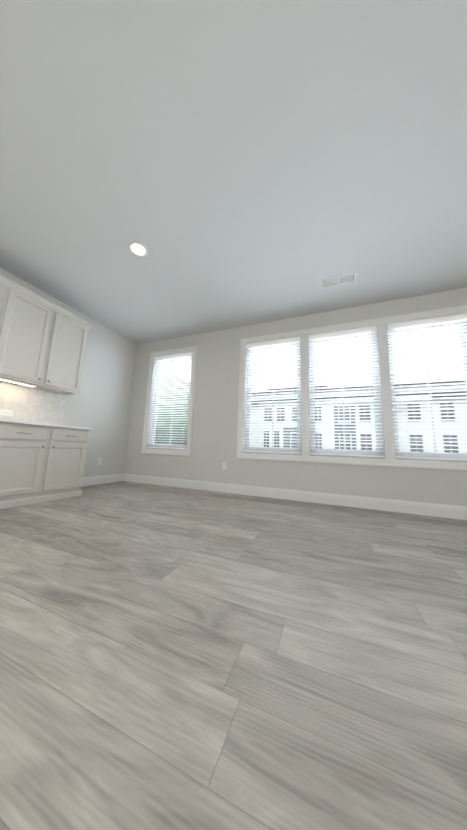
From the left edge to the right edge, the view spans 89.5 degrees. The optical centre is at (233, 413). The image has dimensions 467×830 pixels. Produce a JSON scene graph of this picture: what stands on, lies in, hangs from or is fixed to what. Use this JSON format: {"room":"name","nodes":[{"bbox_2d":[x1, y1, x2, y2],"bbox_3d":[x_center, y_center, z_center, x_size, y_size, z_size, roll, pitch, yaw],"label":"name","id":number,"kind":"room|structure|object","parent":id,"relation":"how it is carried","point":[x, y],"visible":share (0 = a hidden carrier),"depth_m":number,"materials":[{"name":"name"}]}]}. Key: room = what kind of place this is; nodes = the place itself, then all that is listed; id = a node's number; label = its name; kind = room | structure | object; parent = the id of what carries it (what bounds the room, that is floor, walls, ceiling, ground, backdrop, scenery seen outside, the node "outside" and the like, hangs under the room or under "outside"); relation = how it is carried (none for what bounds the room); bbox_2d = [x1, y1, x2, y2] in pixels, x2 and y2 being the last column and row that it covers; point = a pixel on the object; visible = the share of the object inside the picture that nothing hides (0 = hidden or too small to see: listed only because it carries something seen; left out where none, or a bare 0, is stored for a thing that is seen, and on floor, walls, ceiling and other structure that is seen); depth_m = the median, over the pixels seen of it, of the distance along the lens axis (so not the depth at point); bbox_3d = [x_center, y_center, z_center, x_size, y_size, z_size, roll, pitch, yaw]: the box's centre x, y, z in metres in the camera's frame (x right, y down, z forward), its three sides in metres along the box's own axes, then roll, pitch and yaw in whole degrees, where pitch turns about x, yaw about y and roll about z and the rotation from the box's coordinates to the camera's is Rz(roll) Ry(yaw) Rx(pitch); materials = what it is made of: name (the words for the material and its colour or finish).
{"room":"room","nodes":[
{"label":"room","id":0,"kind":"room"},
{"bbox_2d":[0,268,136,476],"bbox_3d":[-3.398,-0.589,1.604,0.180,2.740,6.780,-1,-9,22],"label":"wall","id":1,"kind":"structure","parent":0,"point":[100,404],"depth_m":4.11,"materials":[{"name":"grey paint"}]},
{"bbox_2d":[0,278,11,325],"bbox_3d":[-2.894,-1.014,2.178,0.334,1.031,0.994,-1,-9,22],"label":"upper cabinet","id":2,"kind":"object","parent":1,"relation":"attached to","point":[3,285],"depth_m":2.61,"materials":[{"name":"beige paint"}]},
{"bbox_2d":[0,286,90,397],"bbox_3d":[-2.521,-0.862,3.082,0.334,1.031,0.984,-1,-9,22],"label":"upper cabinet","id":3,"kind":"object","parent":1,"relation":"attached to","point":[43,341],"depth_m":2.95,"materials":[{"name":"beige paint"}]},
{"bbox_2d":[81,473,123,486],"bbox_3d":[-2.314,1.118,3.901,0.015,0.140,1.243,-1,-9,22],"label":"baseboard","id":4,"kind":"structure","parent":1,"relation":"attached to","point":[95,480],"depth_m":4.03,"materials":[{"name":"white paint"}]},
{"bbox_2d":[0,481,466,829],"bbox_3d":[0.185,0.718,0.007,7.960,0.060,6.960,-1,-9,22],"label":"floor","id":5,"kind":"structure","parent":0,"point":[174,658],"depth_m":0.74,"materials":[{"name":"grey wood"}]},
{"bbox_2d":[0,422,88,508],"bbox_3d":[-2.443,0.584,2.807,0.619,0.855,0.984,-1,-9,22],"label":"base cabinet","id":6,"kind":"object","parent":5,"relation":"on","point":[38,464],"depth_m":2.64,"materials":[{"name":"beige paint"}]},
{"bbox_2d":[0,418,91,429],"bbox_3d":[-2.792,-0.006,1.960,0.640,0.030,3.019,-1,-9,22],"label":"countertop","id":7,"kind":"structure","parent":6,"relation":"on","point":[1,419],"depth_m":2.78,"materials":[{"name":"white stone"}]},
{"bbox_2d":[0,0,466,343],"bbox_3d":[0.289,-2.078,0.433,7.960,0.120,6.960,-1,-9,22],"label":"ceiling","id":8,"kind":"structure","parent":0,"point":[227,164],"depth_m":1.68,"materials":[{"name":"white paint"}]},
{"bbox_2d":[128,241,147,256],"bbox_3d":[-1.015,-1.744,2.512,0.196,0.008,0.196,-1,-9,22],"label":"recessed light","id":9,"kind":"object","parent":8,"relation":"in","point":[136,248],"visible":1,"depth_m":2.50,"materials":[{"name":"white paint"}]},
{"bbox_2d":[322,272,356,287],"bbox_3d":[1.279,-1.605,2.857,0.370,0.012,0.170,-1,-9,22],"label":"ceiling vent","id":10,"kind":"object","parent":8,"relation":"in","point":[340,280],"visible":1,"depth_m":2.85,"materials":[{"name":"white metal"}]},
{"bbox_2d":[124,287,466,506],"bbox_3d":[1.513,-0.145,3.315,7.960,2.740,0.180,-1,-9,22],"label":"wall","id":11,"kind":"structure","parent":0,"point":[214,432],"depth_m":3.73,"materials":[{"name":"grey paint"}]},
{"bbox_2d":[141,346,196,455],"bbox_3d":[-1.155,-0.225,4.407,1.060,1.970,0.186,-1,-9,22],"label":"window","id":12,"kind":"structure","parent":11,"relation":"in","point":[175,358],"depth_m":4.40,"materials":[{"name":"grey plastic"}]},
{"bbox_2d":[181,362,188,440],"bbox_3d":[-0.859,-0.237,4.214,0.060,1.701,0.011,-5,-11,40],"label":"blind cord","id":13,"kind":"object","parent":12,"relation":"hanging from","point":[188,362],"depth_m":4.24,"materials":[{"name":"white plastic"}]},
{"bbox_2d":[222,462,226,469],"bbox_3d":[-0.146,0.838,3.729,0.072,0.116,0.009,-1,-9,22],"label":"electrical outlet","id":14,"kind":"object","parent":11,"relation":"attached to","point":[224,464],"visible":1,"depth_m":3.71,"materials":[{"name":"white plastic"}]},
{"bbox_2d":[123,473,466,519],"bbox_3d":[1.428,1.124,3.030,7.600,0.140,0.015,-1,-9,22],"label":"baseboard","id":15,"kind":"structure","parent":11,"relation":"attached to","point":[431,509],"depth_m":3.15,"materials":[{"name":"white paint"}]},
{"bbox_2d":[236,305,466,470],"bbox_3d":[1.534,-0.292,3.311,3.070,1.970,0.186,-1,-9,22],"label":"triple window","id":16,"kind":"structure","parent":11,"relation":"in","point":[379,332],"depth_m":3.20,"materials":[{"name":"white paint"}]},
{"label":"outside","id":17,"kind":"structure","parent":0,"visible":0},
{"bbox_3d":[0.592,9.316,37.031,100.000,0.340,56.000,-1,-9,22],"label":"street","id":18,"kind":"object","parent":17,"visible":0},
{"bbox_2d":[155,373,189,443],"bbox_3d":[-4.149,2.217,29.909,51.922,13.577,21.374,-1,-9,22],"label":"trees","id":19,"kind":"object","parent":18,"relation":"on","point":[168,432],"depth_m":21.60,"materials":[{"name":"green plant"}]},
{"bbox_2d":[183,381,466,452],"bbox_3d":[12.168,2.346,29.027,41.900,12.150,12.850,-1,-9,22],"label":"townhouses","id":20,"kind":"structure","parent":18,"relation":"on","point":[286,442],"depth_m":23.63,"materials":[{"name":"white"}]}
]}

